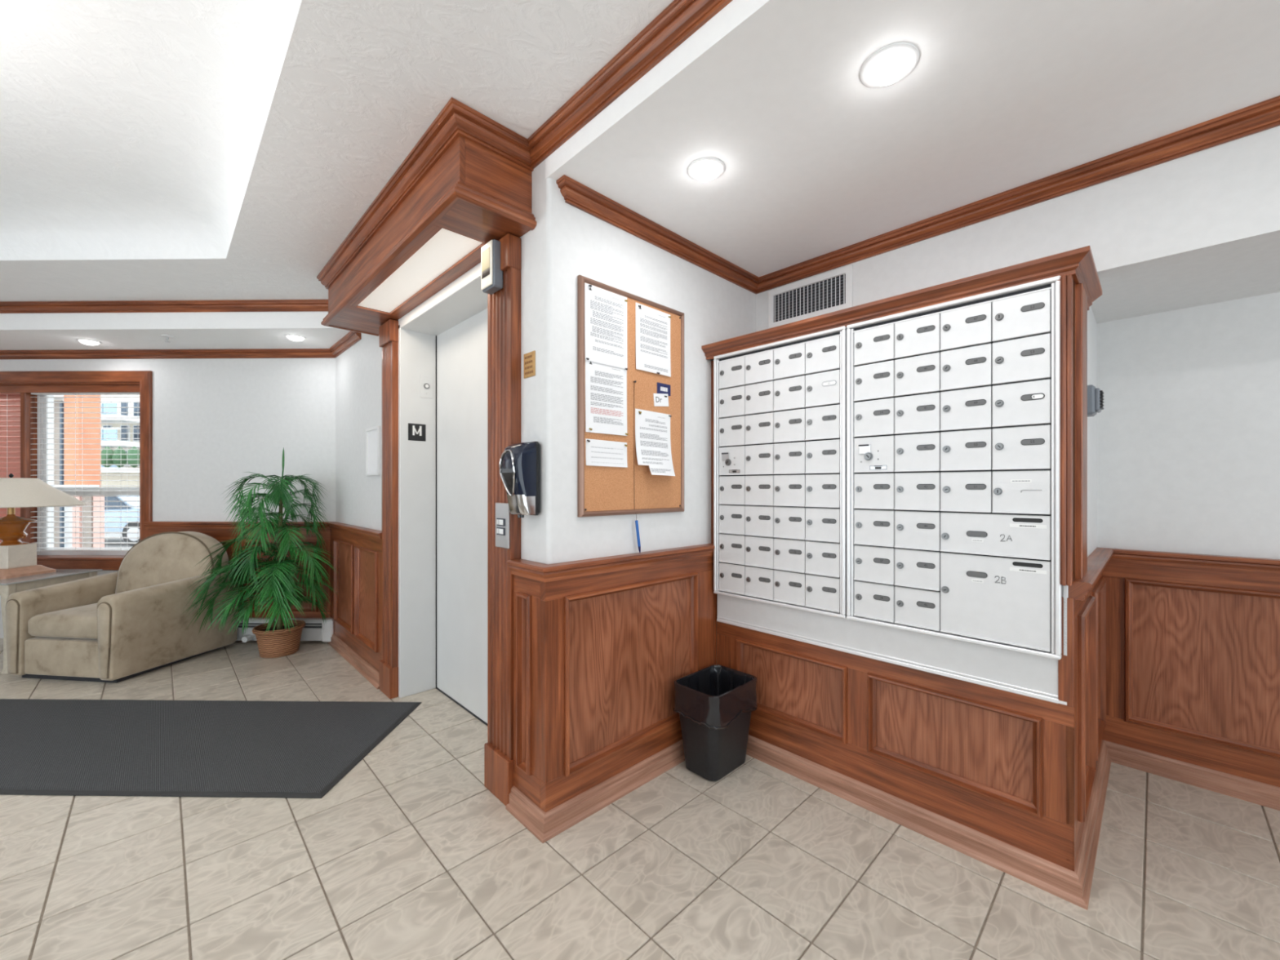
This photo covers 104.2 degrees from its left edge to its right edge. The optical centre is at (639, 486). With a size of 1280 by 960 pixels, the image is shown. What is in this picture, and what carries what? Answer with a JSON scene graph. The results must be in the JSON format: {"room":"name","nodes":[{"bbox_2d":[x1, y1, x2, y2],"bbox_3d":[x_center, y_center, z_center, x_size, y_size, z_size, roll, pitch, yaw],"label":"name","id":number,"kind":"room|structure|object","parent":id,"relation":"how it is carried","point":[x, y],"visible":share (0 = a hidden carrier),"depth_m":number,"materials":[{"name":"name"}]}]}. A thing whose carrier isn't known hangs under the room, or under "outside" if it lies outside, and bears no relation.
{"room":"apartment building lobby","nodes":[
{"label":"apartment building lobby","id":0,"kind":"room"},
{"bbox_2d":[0,358,335,638],"bbox_3d":[-4.678,-0.060,4.152,4.900,2.600,0.181,0,0,1],"label":"wall","id":1,"kind":"structure","parent":0,"point":[215,420],"depth_m":4.04,"materials":[{"name":"white paint"}]},
{"bbox_2d":[0,331,361,359],"bbox_3d":[-4.525,-1.069,4.009,5.197,0.062,0.492,0,0,6],"label":"crown molding","id":2,"kind":"structure","parent":1,"relation":"attached to","point":[351,338],"depth_m":4.01,"materials":[{"name":"brown wood"}]},
{"bbox_2d":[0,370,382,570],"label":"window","id":3,"kind":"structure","parent":1,"relation":"in","point":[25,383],"depth_m":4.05,"materials":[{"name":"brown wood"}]},
{"bbox_2d":[0,392,20,542],"bbox_3d":[-5.701,-0.133,4.142,1.195,1.345,0.053,0,0,1],"label":"window blind","id":4,"kind":"object","parent":3,"relation":"attached to","point":[10,462],"visible":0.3,"depth_m":4.13,"materials":[{"name":"white plastic"}]},
{"bbox_2d":[30,392,139,551],"bbox_3d":[-4.553,-0.133,4.122,0.952,1.345,0.052,0,0,1],"label":"window blind","id":5,"kind":"object","parent":3,"relation":"attached to","point":[33,393],"visible":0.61,"depth_m":4.11,"materials":[{"name":"white plastic"}]},
{"bbox_2d":[148,528,330,617],"bbox_3d":[-3.224,0.787,4.011,1.486,0.905,0.053,0,0,1],"label":"wainscot","id":6,"kind":"structure","parent":1,"relation":"attached to","point":[220,535],"depth_m":4.00,"materials":[{"name":"brown wood"}]},
{"bbox_2d":[235,617,333,642],"bbox_3d":[-3.325,1.139,3.929,1.813,0.178,0.150,0,0,1],"label":"baseboard heater","id":7,"kind":"object","parent":1,"relation":"attached to","point":[314,629],"visible":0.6,"depth_m":3.92,"materials":[{"name":"white metal"}]},
{"bbox_2d":[0,311,351,350],"bbox_3d":[-4.709,-1.215,3.833,5.650,0.230,0.660,0,0,1],"label":"ceiling","id":8,"kind":"structure","parent":0,"point":[213,330],"depth_m":3.54,"materials":[{"name":"white paint"}]},
{"bbox_2d":[75,338,102,345],"bbox_3d":[-4.175,-1.087,3.773,0.133,0.026,0.133,0,0,-44],"label":"recessed light","id":9,"kind":"object","parent":8,"relation":"in","point":[90,342],"visible":1,"depth_m":3.75,"materials":[{"name":"white glass"}]},
{"bbox_2d":[160,334,173,342],"bbox_3d":[-3.457,-1.079,3.641,0.072,0.043,0.072,0,0,1],"label":"sprinkler","id":10,"kind":"object","parent":8,"relation":"attached to","point":[166,336],"visible":1,"depth_m":3.63,"materials":[{"name":"grey metal"}]},
{"bbox_2d":[284,333,306,341],"bbox_3d":[-2.536,-1.087,3.665,0.133,0.026,0.133,0,0,-44],"label":"recessed light","id":11,"kind":"object","parent":8,"relation":"in","point":[293,337],"visible":1,"depth_m":3.64,"materials":[{"name":"white glass"}]},
{"bbox_2d":[252,619,306,657],"bbox_3d":[-2.681,1.136,3.702,0.324,0.208,0.324,0,0,1],"label":"wicker basket","id":12,"kind":"object","parent":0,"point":[282,642],"depth_m":3.61,"materials":[{"name":"brown wicker"}]},
{"bbox_2d":[0,0,674,301],"bbox_3d":[-2.408,-1.396,1.037,4.076,0.232,10.937,0,0,-44],"label":"ceiling","id":13,"kind":"structure","parent":0,"point":[150,149],"depth_m":1.86,"materials":[{"name":"paint"}]},
{"bbox_2d":[335,159,755,564],"bbox_3d":[-0.562,-0.020,3.731,2.325,2.520,3.059,0,0,-44],"label":"wall","id":14,"kind":"structure","parent":0,"point":[566,242],"depth_m":2.07,"materials":[{"name":"white paint"}]},
{"bbox_2d":[0,299,328,313],"bbox_3d":[-4.590,-1.248,3.476,5.500,0.065,0.050,0,0,1],"label":"crown molding","id":15,"kind":"structure","parent":14,"relation":"attached to","point":[244,305],"depth_m":3.45,"materials":[{"name":"brown wood"}]},
{"bbox_2d":[327,633,379,689],"bbox_3d":[-2.038,1.201,3.512,0.032,0.078,1.284,0,0,-44],"label":"baseboard","id":16,"kind":"structure","parent":14,"relation":"attached to","point":[359,664],"depth_m":3.41,"materials":[{"name":"brown wood"}]},
{"bbox_2d":[330,528,382,671],"bbox_3d":[-2.027,0.787,3.536,0.053,0.905,1.304,0,0,-44],"label":"wainscot","id":17,"kind":"structure","parent":14,"relation":"attached to","point":[356,608],"depth_m":3.45,"materials":[{"name":"brown wood"}]},
{"bbox_2d":[365,425,380,475],"bbox_3d":[-1.768,-0.231,3.294,0.014,0.318,0.265,0,0,-44],"label":"framed notice","id":18,"kind":"object","parent":14,"relation":"attached to","point":[373,433],"visible":1,"depth_m":3.29,"materials":[{"name":"white plastic"}]},
{"bbox_2d":[379,319,398,698],"bbox_3d":[-1.503,0.132,2.989,0.060,2.216,0.196,0,0,-44],"label":"pilaster","id":19,"kind":"object","parent":14,"relation":"attached to","point":[388,331],"visible":0.98,"depth_m":2.93,"materials":[{"name":"brown wood"}]},
{"bbox_2d":[316,97,536,336],"bbox_3d":[-1.174,-1.128,2.450,0.335,0.300,1.945,0,0,-44],"label":"canopy","id":20,"kind":"object","parent":14,"relation":"attached to","point":[465,184],"visible":0.93,"depth_m":1.97,"materials":[{"name":"brown wood"}]},
{"bbox_2d":[358,228,482,312],"bbox_3d":[-1.091,-0.995,2.369,0.182,0.006,1.165,0,0,-44],"label":"diffuser","id":21,"kind":"object","parent":20,"relation":"attached to","point":[442,251],"depth_m":2.27,"materials":[{"name":"white plastic"}]},
{"bbox_2d":[398,262,487,725],"bbox_3d":[-0.917,0.128,2.604,0.272,2.245,1.184,0,0,-44],"label":"door","id":22,"kind":"structure","parent":14,"relation":"in","point":[442,478],"depth_m":2.92,"materials":[{"name":"white metal"}]},
{"bbox_2d":[408,422,425,441],"bbox_3d":[-1.334,-0.324,2.978,0.102,0.101,0.004,0,0,-44],"label":"sign","id":23,"kind":"object","parent":22,"relation":"attached to","point":[416,432],"visible":1,"depth_m":2.98,"materials":[{"name":"black plastic"}]},
{"bbox_2d":[420,374,432,399],"bbox_3d":[-1.292,-0.604,3.015,0.074,0.138,0.010,0,0,-44],"label":"switch","id":24,"kind":"object","parent":22,"relation":"attached to","point":[426,381],"visible":1,"depth_m":3.01,"materials":[{"name":"white plastic"}]},
{"bbox_2d":[484,233,521,805],"bbox_3d":[-0.555,0.132,2.007,0.060,2.216,0.196,0,0,-44],"label":"pilaster","id":25,"kind":"object","parent":14,"relation":"attached to","point":[504,305],"visible":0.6,"depth_m":1.98,"materials":[{"name":"brown wood"}]},
{"bbox_2d":[480,239,502,294],"bbox_3d":[-0.591,-0.875,1.986,0.052,0.185,0.098,0,0,-44],"label":"indicator","id":26,"kind":"object","parent":25,"relation":"attached to","point":[491,275],"visible":0.99,"depth_m":1.95,"materials":[{"name":"grey plastic"}]},
{"bbox_2d":[495,502,509,548],"bbox_3d":[-0.546,0.154,1.967,0.014,0.176,0.104,0,0,-44],"label":"panel","id":27,"kind":"object","parent":25,"relation":"attached to","point":[502,509],"visible":0.98,"depth_m":1.96,"materials":[{"name":"silver metal"}]},
{"bbox_2d":[498,519,502,524],"bbox_3d":[-0.547,0.141,1.959,0.002,0.020,0.034,0,0,-44],"label":"light","id":28,"kind":"object","parent":27,"relation":"on","point":[500,521],"depth_m":1.96,"materials":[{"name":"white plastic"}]},
{"bbox_2d":[498,528,502,533],"bbox_3d":[-0.547,0.177,1.959,0.002,0.020,0.034,0,0,-44],"label":"light","id":29,"kind":"object","parent":27,"relation":"attached to","point":[500,531],"depth_m":1.96,"materials":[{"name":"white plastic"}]},
{"bbox_2d":[499,441,540,517],"bbox_3d":[-0.447,-0.025,1.854,0.118,0.283,0.120,0,0,-44],"label":"soap dispenser","id":30,"kind":"object","parent":14,"relation":"attached to","point":[519,463],"visible":1,"depth_m":1.82,"materials":[{"name":"black plastic"}]},
{"bbox_2d":[513,574,540,808],"bbox_3d":[-0.421,0.787,1.873,0.053,0.905,0.190,0,0,-44],"label":"wainscot","id":31,"kind":"structure","parent":14,"relation":"attached to","point":[526,592],"depth_m":1.84,"materials":[{"name":"brown wood"}]},
{"bbox_2d":[523,350,535,378],"bbox_3d":[-0.425,-0.467,1.911,0.006,0.094,0.078,0,0,-44],"label":"brass plaque","id":32,"kind":"object","parent":14,"relation":"attached to","point":[529,358],"visible":1,"depth_m":1.91,"materials":[{"name":"brown metal"}]},
{"bbox_2d":[506,543,714,582],"bbox_3d":[-0.058,0.312,2.184,1.020,0.055,0.253,0,0,-44],"label":"chair rail","id":33,"kind":"object","parent":14,"relation":"attached to","point":[540,571],"visible":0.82,"depth_m":1.94,"materials":[{"name":"brown wood"}]},
{"bbox_2d":[635,520,640,552],"bbox_3d":[-0.009,0.213,2.103,0.029,0.141,0.012,0,0,-44],"label":"pen","id":34,"kind":"object","parent":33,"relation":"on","point":[636,521],"visible":1,"depth_m":2.10,"materials":[{"name":"blue plastic"}]},
{"bbox_2d":[540,555,716,812],"bbox_3d":[0.015,0.787,2.126,0.995,0.905,0.053,0,0,-44],"label":"wainscot","id":35,"kind":"structure","parent":14,"relation":"attached to","point":[615,646],"depth_m":2.01,"materials":[{"name":"brown wood"}]},
{"bbox_2d":[527,0,732,168],"bbox_3d":[1.185,-1.244,0.213,0.050,0.072,4.660,0,0,-44],"label":"crown molding","id":36,"kind":"structure","parent":14,"relation":"attached to","point":[681,19],"depth_m":1.48,"materials":[{"name":"brown wood"}]},
{"bbox_2d":[577,275,684,517],"bbox_3d":[-0.015,-0.346,2.117,0.606,0.928,0.024,0,0,-44],"label":"bulletin board","id":37,"kind":"object","parent":14,"relation":"attached to","point":[602,491],"visible":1,"depth_m":2.10,"materials":[{"name":"brown wood"}]},
{"bbox_2d":[584,282,627,368],"bbox_3d":[-0.129,-0.637,1.994,0.222,0.300,0.014,0,0,-44],"label":"paper","id":38,"kind":"object","parent":37,"relation":"attached to","point":[605,311],"visible":1,"depth_m":1.99,"materials":[{"name":"grey paper"}]},
{"bbox_2d":[589,287,623,356],"bbox_3d":[-0.133,-0.656,1.996,0.180,0.243,0.003,0,0,-44],"label":"print","id":39,"kind":"object","parent":38,"relation":"attached to","point":[606,307],"depth_m":1.99,"materials":[{"name":"grey paper"}]},
{"bbox_2d":[585,438,627,467],"bbox_3d":[-0.128,-0.132,1.995,0.216,0.104,0.014,1,-1,-44],"label":"paper","id":40,"kind":"object","parent":37,"relation":"attached to","point":[597,452],"visible":1,"depth_m":1.99,"materials":[{"name":"grey paper"}]},
{"bbox_2d":[591,446,622,463],"bbox_3d":[-0.129,-0.124,1.998,0.168,0.061,0.005,1,-1,-44],"label":"print","id":41,"kind":"object","parent":40,"relation":"attached to","point":[599,455],"depth_m":2.00,"materials":[{"name":"grey paper"}]},
{"bbox_2d":[585,357,628,435],"bbox_3d":[-0.128,-0.354,1.993,0.218,0.288,0.017,0,0,-44],"label":"paper","id":42,"kind":"object","parent":37,"relation":"attached to","point":[606,385],"visible":1,"depth_m":1.99,"materials":[{"name":"grey paper"}]},
{"bbox_2d":[589,361,623,425],"bbox_3d":[-0.133,-0.371,1.996,0.177,0.237,0.004,0,0,-44],"label":"print","id":43,"kind":"object","parent":42,"relation":"attached to","point":[606,381],"depth_m":1.99,"materials":[{"name":"grey paper"}]},
{"bbox_2d":[633,380,636,518],"bbox_3d":[-0.021,-0.143,2.096,0.011,0.603,0.013,0,0,-44],"label":"string","id":44,"kind":"object","parent":37,"relation":"hanging from","point":[635,381],"visible":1,"depth_m":2.10,"materials":[{"name":"brown fabric"}]},
{"bbox_2d":[635,302,671,377],"bbox_3d":[0.066,-0.636,2.178,0.218,0.287,0.020,0,0,-44],"label":"paper","id":45,"kind":"object","parent":37,"relation":"attached to","point":[652,326],"visible":1,"depth_m":2.18,"materials":[{"name":"grey paper"}]},
{"bbox_2d":[635,408,675,475],"bbox_3d":[0.076,-0.188,2.163,0.220,0.280,0.057,2,-1,-44],"label":"paper","id":46,"kind":"object","parent":37,"relation":"attached to","point":[652,428],"visible":1,"depth_m":2.17,"materials":[{"name":"grey paper"}]},
{"bbox_2d":[653,393,668,406],"bbox_3d":[0.098,-0.385,2.212,0.099,0.065,0.013,0,0,-44],"label":"note card","id":47,"kind":"object","parent":37,"relation":"attached to","point":[660,399],"visible":1,"depth_m":2.21,"materials":[{"name":"white paper"}]},
{"bbox_2d":[657,382,670,395],"bbox_3d":[0.107,-0.435,2.230,0.088,0.050,0.002,0,0,-44],"label":"business card","id":48,"kind":"object","parent":37,"relation":"attached to","point":[661,388],"visible":1,"depth_m":2.23,"materials":[{"name":"blue paper"}]},
{"bbox_2d":[660,386,667,391],"bbox_3d":[0.108,-0.435,2.230,0.045,0.018,0.001,0,0,-44],"label":"print","id":49,"kind":"object","parent":48,"relation":"attached to","point":[662,388],"depth_m":2.23,"materials":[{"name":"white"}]},
{"bbox_2d":[0,638,1279,959],"bbox_3d":[-2.030,1.300,2.210,6.550,0.120,12.400,0,0,-44],"label":"floor","id":50,"kind":"structure","parent":0,"point":[409,855],"depth_m":1.59,"materials":[{"name":"grey tile"}]},
{"bbox_2d":[0,568,102,673],"bbox_3d":[-4.513,0.941,3.579,0.680,0.598,0.580,0,0,1],"label":"side table","id":51,"kind":"object","parent":50,"relation":"on","point":[7,586],"visible":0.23,"depth_m":3.46,"materials":[{"name":"beige wood"}]},
{"bbox_2d":[0,473,86,579],"bbox_3d":[-4.548,0.275,3.600,0.730,0.735,0.730,0,0,1],"label":"table lamp","id":52,"kind":"object","parent":51,"relation":"on","point":[18,558],"visible":1,"depth_m":3.56,"materials":[{"name":"white fabric"}]},
{"bbox_2d":[5,531,238,683],"bbox_3d":[-3.613,0.791,3.521,0.930,0.897,0.807,0,0,7],"label":"armchair","id":53,"kind":"object","parent":50,"relation":"on","point":[129,622],"visible":0.96,"depth_m":3.30,"materials":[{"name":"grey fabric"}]},
{"bbox_2d":[27,603,97,639],"bbox_3d":[-3.619,0.886,3.471,0.576,0.172,0.640,0,0,7],"label":"seat cushion","id":54,"kind":"object","parent":53,"relation":"on","point":[49,620],"depth_m":3.17,"materials":[{"name":"beige fabric"}]},
{"bbox_2d":[0,698,422,798],"bbox_3d":[-3.758,1.234,2.458,5.000,0.010,0.875,0,0,1],"label":"floor mat","id":55,"kind":"object","parent":50,"relation":"on","point":[219,748],"visible":1,"depth_m":2.37,"materials":[{"name":"grey carpet"}]},
{"bbox_2d":[182,447,337,657],"bbox_3d":[-2.751,0.475,3.597,1.050,1.530,0.763,0,0,-2],"label":"potted palm","id":56,"kind":"object","parent":50,"relation":"on","point":[279,637],"visible":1,"depth_m":3.54,"materials":[{"name":"plant"}]},
{"bbox_2d":[673,664,757,781],"bbox_3d":[0.338,1.050,2.219,0.342,0.380,0.258,0,0,-44],"label":"waste bin","id":57,"kind":"object","parent":50,"relation":"on","point":[714,704],"visible":1,"depth_m":2.13,"materials":[{"name":"black plastic"}]},
{"bbox_2d":[716,621,1075,871],"bbox_3d":[0.854,0.953,1.993,0.062,0.575,1.340,0,0,-44],"label":"wainscot","id":58,"kind":"structure","parent":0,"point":[991,762],"depth_m":1.80,"materials":[{"name":"brown wood"}]},
{"bbox_2d":[545,0,1279,277],"bbox_3d":[1.762,-1.215,0.669,1.415,0.160,4.615,0,0,-44],"label":"ceiling","id":59,"kind":"structure","parent":0,"point":[999,96],"depth_m":1.50,"materials":[{"name":"white paint"}]},
{"bbox_2d":[687,156,724,181],"bbox_3d":[0.237,-1.122,1.782,0.133,0.026,0.133,0,0,-44],"label":"recessed light","id":60,"kind":"object","parent":59,"relation":"in","point":[708,168],"visible":1,"depth_m":1.76,"materials":[{"name":"white plastic"}]},
{"bbox_2d":[859,42,919,88],"bbox_3d":[0.672,-1.122,1.344,0.143,0.026,0.143,0,0,-44],"label":"recessed light","id":61,"kind":"object","parent":59,"relation":"in","point":[890,64],"visible":1,"depth_m":1.32,"materials":[{"name":"white plastic"}]},
{"bbox_2d":[755,125,1279,331],"bbox_3d":[2.580,-0.998,1.460,0.960,0.475,4.615,0,0,-44],"label":"wall","id":62,"kind":"structure","parent":0,"point":[1201,228],"depth_m":1.75,"materials":[{"name":"white paint"}]},
{"bbox_2d":[768,264,852,328],"bbox_3d":[0.857,-0.956,2.545,0.010,0.208,0.455,0,0,-44],"label":"air vent","id":63,"kind":"object","parent":62,"relation":"in","point":[830,291],"visible":0.99,"depth_m":2.53,"materials":[{"name":"white metal"}]},
{"bbox_2d":[555,95,1279,293],"bbox_3d":[1.729,-1.103,0.693,1.330,0.065,4.595,0,0,-44],"label":"crown molding","id":64,"kind":"structure","parent":62,"relation":"attached to","point":[1264,115],"depth_m":1.94,"materials":[{"name":"brown wood"}]},
{"bbox_2d":[1087,306,1097,556],"bbox_3d":[1.278,0.230,2.440,1.168,2.020,1.355,0,0,-44],"label":"wall","id":65,"kind":"structure","parent":0,"point":[1091,322],"depth_m":2.14,"materials":[{"name":"white paint"}]},
{"bbox_2d":[716,585,1068,705],"bbox_3d":[0.841,0.016,1.979,0.025,1.292,1.313,0,0,-44],"label":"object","id":66,"kind":"structure","parent":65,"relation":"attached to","point":[1029,675],"depth_m":1.82,"materials":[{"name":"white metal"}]},
{"bbox_2d":[713,325,847,618],"bbox_3d":[0.591,-0.056,2.198,0.031,1.152,0.644,0,0,-44],"label":"mailbox","id":67,"kind":"object","parent":66,"relation":"attached to","point":[780,407],"visible":0.99,"depth_m":2.16,"materials":[{"name":"silver metal"}]},
{"bbox_2d":[846,275,1062,659],"bbox_3d":[1.043,-0.056,1.729,0.031,1.152,0.644,0,0,-44],"label":"mailbox","id":68,"kind":"object","parent":66,"relation":"attached to","point":[953,406],"visible":1,"depth_m":1.68,"materials":[{"name":"silver metal"}]},
{"bbox_2d":[506,734,1279,910],"bbox_3d":[2.123,1.201,1.543,5.202,0.078,1.387,0,0,21],"label":"baseboard","id":69,"kind":"structure","parent":65,"relation":"attached to","point":[1074,887],"depth_m":1.90,"materials":[{"name":"brown wood"}]},
{"bbox_2d":[701,245,1102,707],"bbox_3d":[0.963,-0.013,2.095,0.474,1.351,1.415,0,0,-44],"label":"trim","id":70,"kind":"structure","parent":65,"relation":"attached to","point":[1080,284],"depth_m":1.54,"materials":[{"name":"brown wood"}]},
{"bbox_2d":[1066,573,1106,871],"bbox_3d":[1.727,0.787,1.906,1.163,0.905,0.038,0,0,-44],"label":"wainscot","id":71,"kind":"structure","parent":65,"relation":"attached to","point":[1090,614],"depth_m":1.83,"materials":[{"name":"brown wood"}]},
{"bbox_2d":[1087,384,1103,417],"bbox_3d":[1.625,-0.307,1.791,0.085,0.105,0.061,0,0,-44],"label":"thermostat","id":72,"kind":"object","parent":65,"relation":"attached to","point":[1095,395],"visible":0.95,"depth_m":1.76,"materials":[{"name":"grey plastic"}]},
{"bbox_2d":[1097,292,1279,559],"bbox_3d":[3.048,0.215,1.519,0.200,2.050,4.050,0,0,-44],"label":"wall","id":73,"kind":"structure","parent":0,"point":[1188,423],"depth_m":2.11,"materials":[{"name":"white paint"}]},
{"bbox_2d":[1068,547,1279,600],"bbox_3d":[2.819,0.312,0.769,1.173,0.055,3.190,0,0,-44],"label":"chair rail","id":74,"kind":"object","parent":73,"relation":"attached to","point":[1100,557],"visible":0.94,"depth_m":2.02,"materials":[{"name":"brown wood"}]},
{"bbox_2d":[1102,560,1279,786],"bbox_3d":[3.204,0.787,1.176,0.053,0.905,3.100,0,0,-44],"label":"wainscot","id":75,"kind":"structure","parent":73,"relation":"attached to","point":[1193,655],"depth_m":2.08,"materials":[{"name":"brown wood"}]},
{"label":"outside","id":76,"kind":"structure","parent":0,"visible":0},
{"bbox_2d":[104,533,133,549],"bbox_3d":[-24.348,1.540,37.571,90.000,0.100,65.720,0,0,1],"label":"ground","id":77,"kind":"structure","parent":76,"point":[106,535],"depth_m":13.43,"materials":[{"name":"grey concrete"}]},
{"bbox_2d":[0,395,104,549],"bbox_3d":[-11.337,-1.110,9.159,2.826,5.200,0.520,0,0,1],"label":"brick","id":78,"kind":"object","parent":77,"relation":"on","point":[55,399],"visible":0.16,"depth_m":9.16,"materials":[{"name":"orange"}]},
{"bbox_2d":[101,395,139,487],"bbox_3d":[-26.019,-2.760,26.198,6.209,8.500,6.520,0,0,1],"label":"apartment block","id":79,"kind":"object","parent":77,"relation":"on","point":[111,433],"visible":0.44,"depth_m":24.36,"materials":[{"name":"beige paint"}]},
{"bbox_2d":[104,496,139,546],"bbox_3d":[-13.807,0.810,13.223,4.070,1.360,1.700,0,0,1],"label":"parked car","id":80,"kind":"object","parent":77,"relation":"on","point":[106,498],"visible":0.19,"depth_m":12.42,"materials":[{"name":"white paint"}]},
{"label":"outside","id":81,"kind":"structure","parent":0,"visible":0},
{"bbox_2d":[101,446,113,467],"bbox_3d":[-24.105,-1.327,22.544,0.522,0.950,0.514,0,0,10],"label":"shrub","id":82,"kind":"object","parent":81,"point":[104,451],"visible":0.75,"depth_m":22.39,"materials":[{"name":"green plant"}]},
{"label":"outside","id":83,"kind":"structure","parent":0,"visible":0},
{"bbox_2d":[111,446,127,467],"bbox_3d":[-23.500,-1.327,22.541,0.554,0.950,0.528,0,0,-44],"label":"shrub","id":84,"kind":"object","parent":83,"point":[116,451],"visible":0.84,"depth_m":22.39,"materials":[{"name":"green plant"}]},
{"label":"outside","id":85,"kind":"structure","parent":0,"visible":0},
{"bbox_2d":[125,446,139,467],"bbox_3d":[-22.842,-1.327,22.506,0.550,0.950,0.554,0,0,-44],"label":"shrub","id":86,"kind":"object","parent":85,"point":[134,450],"visible":0.79,"depth_m":22.35,"materials":[{"name":"green plant"}]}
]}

